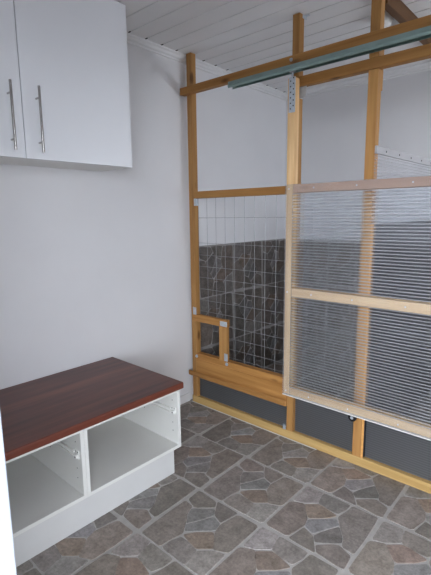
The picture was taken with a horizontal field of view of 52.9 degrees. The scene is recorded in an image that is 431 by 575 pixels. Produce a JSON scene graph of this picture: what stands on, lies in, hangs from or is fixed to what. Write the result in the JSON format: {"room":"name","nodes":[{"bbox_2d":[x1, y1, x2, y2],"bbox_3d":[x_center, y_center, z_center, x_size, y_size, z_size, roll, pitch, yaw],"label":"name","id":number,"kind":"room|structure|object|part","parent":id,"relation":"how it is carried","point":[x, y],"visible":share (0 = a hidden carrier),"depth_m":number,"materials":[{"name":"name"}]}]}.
{"room":"utility room","nodes":[
{"label":"utility room","id":0,"kind":"room"},
{"bbox_2d":[0,44,285,399],"bbox_3d":[-0.465,-0.372,3.001,0.112,2.630,3.470,8,13,42],"label":"wall","id":1,"kind":"structure","parent":0,"point":[95,266],"depth_m":2.95,"materials":[{"name":"white paint"}]},
{"bbox_2d":[0,0,131,170],"bbox_3d":[-0.969,-1.016,2.006,0.350,0.830,1.198,8,13,42],"label":"upper cabinet","id":2,"kind":"object","parent":1,"relation":"attached to","point":[65,100],"visible":1,"depth_m":2.09,"materials":[{"name":"white laminate"}]},
{"bbox_3d":[-0.894,-0.753,1.899,0.042,0.292,0.012,8,13,42],"label":"handle","id":3,"kind":"part","parent":2,"relation":"part of","materials":[{"name":"metal"}]},
{"bbox_3d":[-1.079,-0.964,1.704,0.018,0.830,0.595,8,13,42],"label":"door","id":4,"kind":"part","parent":2,"relation":"part of","materials":[{"name":"white wood"}]},
{"bbox_3d":[-0.808,-0.770,1.992,0.042,0.292,0.012,8,13,42],"label":"handle","id":5,"kind":"part","parent":2,"relation":"part of","materials":[{"name":"metal"}]},
{"bbox_2d":[180,392,189,404],"bbox_3d":[-0.848,0.982,2.704,0.014,0.068,1.928,8,13,42],"label":"baseboard","id":6,"kind":"structure","parent":1,"relation":"attached to","point":[184,398],"depth_m":3.36,"materials":[{"name":"white wood"}]},
{"bbox_2d":[127,32,287,100],"bbox_3d":[-0.427,-1.545,2.769,0.034,0.099,3.250,8,13,42],"label":"trim","id":7,"kind":"structure","parent":1,"relation":"attached to","point":[132,39],"depth_m":2.99,"materials":[{"name":"white wood"}]},
{"bbox_2d":[16,359,430,574],"bbox_3d":[0.677,1.110,2.216,3.150,0.060,3.470,8,13,42],"label":"floor","id":8,"kind":"structure","parent":0,"point":[240,498],"depth_m":2.08,"materials":[{"name":"grey stone"}]},
{"bbox_2d":[13,451,174,566],"bbox_3d":[-0.836,1.022,2.219,0.585,0.147,1.151,8,13,42],"label":"board","id":9,"kind":"object","parent":8,"relation":"on","point":[44,535],"visible":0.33,"depth_m":2.05,"materials":[{"name":"white wood"}]},
{"bbox_2d":[6,430,87,537],"bbox_3d":[-1.030,0.813,1.981,0.630,0.348,0.596,8,13,42],"label":"base cabinet","id":10,"kind":"object","parent":9,"relation":"on","point":[45,481],"visible":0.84,"depth_m":2.03,"materials":[{"name":"white laminate"}]},
{"bbox_2d":[83,390,180,496],"bbox_3d":[-0.629,0.735,2.417,0.630,0.348,0.596,8,13,42],"label":"base cabinet","id":11,"kind":"object","parent":9,"relation":"on","point":[116,447],"visible":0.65,"depth_m":2.43,"materials":[{"name":"white laminate"}]},
{"bbox_2d":[0,357,183,460],"bbox_3d":[-0.830,0.584,2.165,0.669,0.037,1.210,8,13,42],"label":"countertop","id":12,"kind":"structure","parent":11,"relation":"on","point":[37,413],"depth_m":2.18,"materials":[{"name":"red wood"}]},
{"bbox_2d":[180,0,430,493],"bbox_3d":[1.291,-0.288,2.676,2.931,2.528,1.338,8,13,42],"label":"frame","id":13,"kind":"object","parent":8,"relation":"on","point":[252,395],"visible":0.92,"depth_m":2.66,"materials":[{"name":"brown wood"}]},
{"bbox_3d":[-0.155,-0.383,3.178,0.047,2.473,0.047,8,13,42],"label":"post","id":14,"kind":"part","parent":13,"relation":"part of","materials":[{"name":"brown wood"}]},
{"bbox_3d":[-0.037,0.239,3.165,0.338,0.050,0.036,8,13,42],"label":"hatch rail","id":15,"kind":"part","parent":13,"relation":"part of","materials":[{"name":"brown wood"}]},
{"bbox_3d":[0.158,-0.622,2.848,0.806,0.048,0.047,8,13,42],"label":"rail","id":16,"kind":"part","parent":13,"relation":"part of","materials":[{"name":"brown wood"}]},
{"bbox_3d":[0.172,0.564,3.047,0.806,0.055,0.047,8,13,42],"label":"rail","id":17,"kind":"part","parent":13,"relation":"part of","materials":[{"name":"brown wood"}]},
{"bbox_3d":[0.477,-0.295,2.612,0.046,2.473,0.047,8,13,42],"label":"post","id":18,"kind":"part","parent":13,"relation":"part of","materials":[{"name":"brown wood"}]},
{"bbox_2d":[228,25,430,88],"bbox_3d":[0.973,-1.132,1.901,2.353,0.050,0.082,8,13,42],"label":"door track","id":19,"kind":"object","parent":13,"relation":"attached to","point":[423,33],"visible":1,"depth_m":2.18,"materials":[{"name":"metal"}]},
{"bbox_2d":[282,70,430,440],"bbox_3d":[0.799,-0.196,2.228,1.014,1.946,0.060,8,13,42],"label":"sliding door","id":20,"kind":"structure","parent":19,"relation":"hanging from","point":[366,244],"depth_m":2.28,"materials":[{"name":"clear plastic"}]},
{"bbox_3d":[0.422,-1.063,2.391,0.042,0.185,0.003,8,13,42],"label":"hanger plate","id":21,"kind":"part","parent":20,"relation":"part of","materials":[{"name":"metal"}]},
{"bbox_3d":[0.813,0.679,2.379,0.916,0.050,0.046,8,13,42],"label":"rail","id":22,"kind":"part","parent":20,"relation":"part of","materials":[{"name":"brown wood"}]},
{"bbox_3d":[0.805,0.071,2.277,0.916,0.052,0.046,8,13,42],"label":"rail","id":23,"kind":"part","parent":20,"relation":"part of","materials":[{"name":"brown wood"}]},
{"bbox_3d":[0.798,-0.518,2.178,0.916,0.047,0.046,8,13,42],"label":"rail","id":24,"kind":"part","parent":20,"relation":"part of","materials":[{"name":"brown wood"}]},
{"bbox_3d":[0.817,-0.250,2.319,0.051,2.473,0.063,8,13,42],"label":"post","id":25,"kind":"part","parent":13,"relation":"part of","materials":[{"name":"brown wood"}]},
{"bbox_2d":[360,145,430,457],"bbox_3d":[1.264,0.043,2.814,0.015,1.718,1.308,8,13,42],"label":"divider panel","id":26,"kind":"object","parent":13,"relation":"attached to","point":[379,150],"visible":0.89,"depth_m":2.46,"materials":[{"name":"brown wood"}]},
{"bbox_2d":[114,0,430,93],"bbox_3d":[0.665,-1.452,1.806,3.150,0.113,3.525,8,13,42],"label":"ceiling","id":27,"kind":"structure","parent":0,"point":[233,36],"depth_m":2.55,"materials":[{"name":"white wood"}]},
{"bbox_2d":[384,11,392,27],"bbox_3d":[0.932,-1.484,2.421,0.114,0.067,0.114,8,13,42],"label":"ceiling light","id":28,"kind":"object","parent":27,"relation":"attached to","point":[388,20],"visible":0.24,"depth_m":2.38,"materials":[{"name":"white plastic"}]},
{"bbox_2d":[283,70,430,358],"bbox_3d":[1.788,-0.436,3.219,2.950,2.630,0.112,8,13,42],"label":"wall","id":29,"kind":"structure","parent":0,"point":[333,122],"depth_m":3.56,"materials":[{"name":"white paint"}]},
{"bbox_2d":[306,61,430,96],"bbox_3d":[1.746,-1.580,2.969,2.916,0.050,0.034,8,13,42],"label":"trim","id":30,"kind":"structure","parent":29,"relation":"attached to","point":[426,66],"depth_m":3.46,"materials":[{"name":"white wood"}]},
{"bbox_3d":[-0.463,0.003,0.771,2.950,2.630,0.120,8,13,42],"label":"wall","id":31,"kind":"structure","parent":0,"visible":0},
{"bbox_2d":[0,411,16,574],"bbox_3d":[-0.483,0.272,0.834,0.013,2.080,0.134,8,13,42],"label":"trim","id":32,"kind":"structure","parent":31,"relation":"attached to","point":[7,553],"depth_m":0.91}
]}

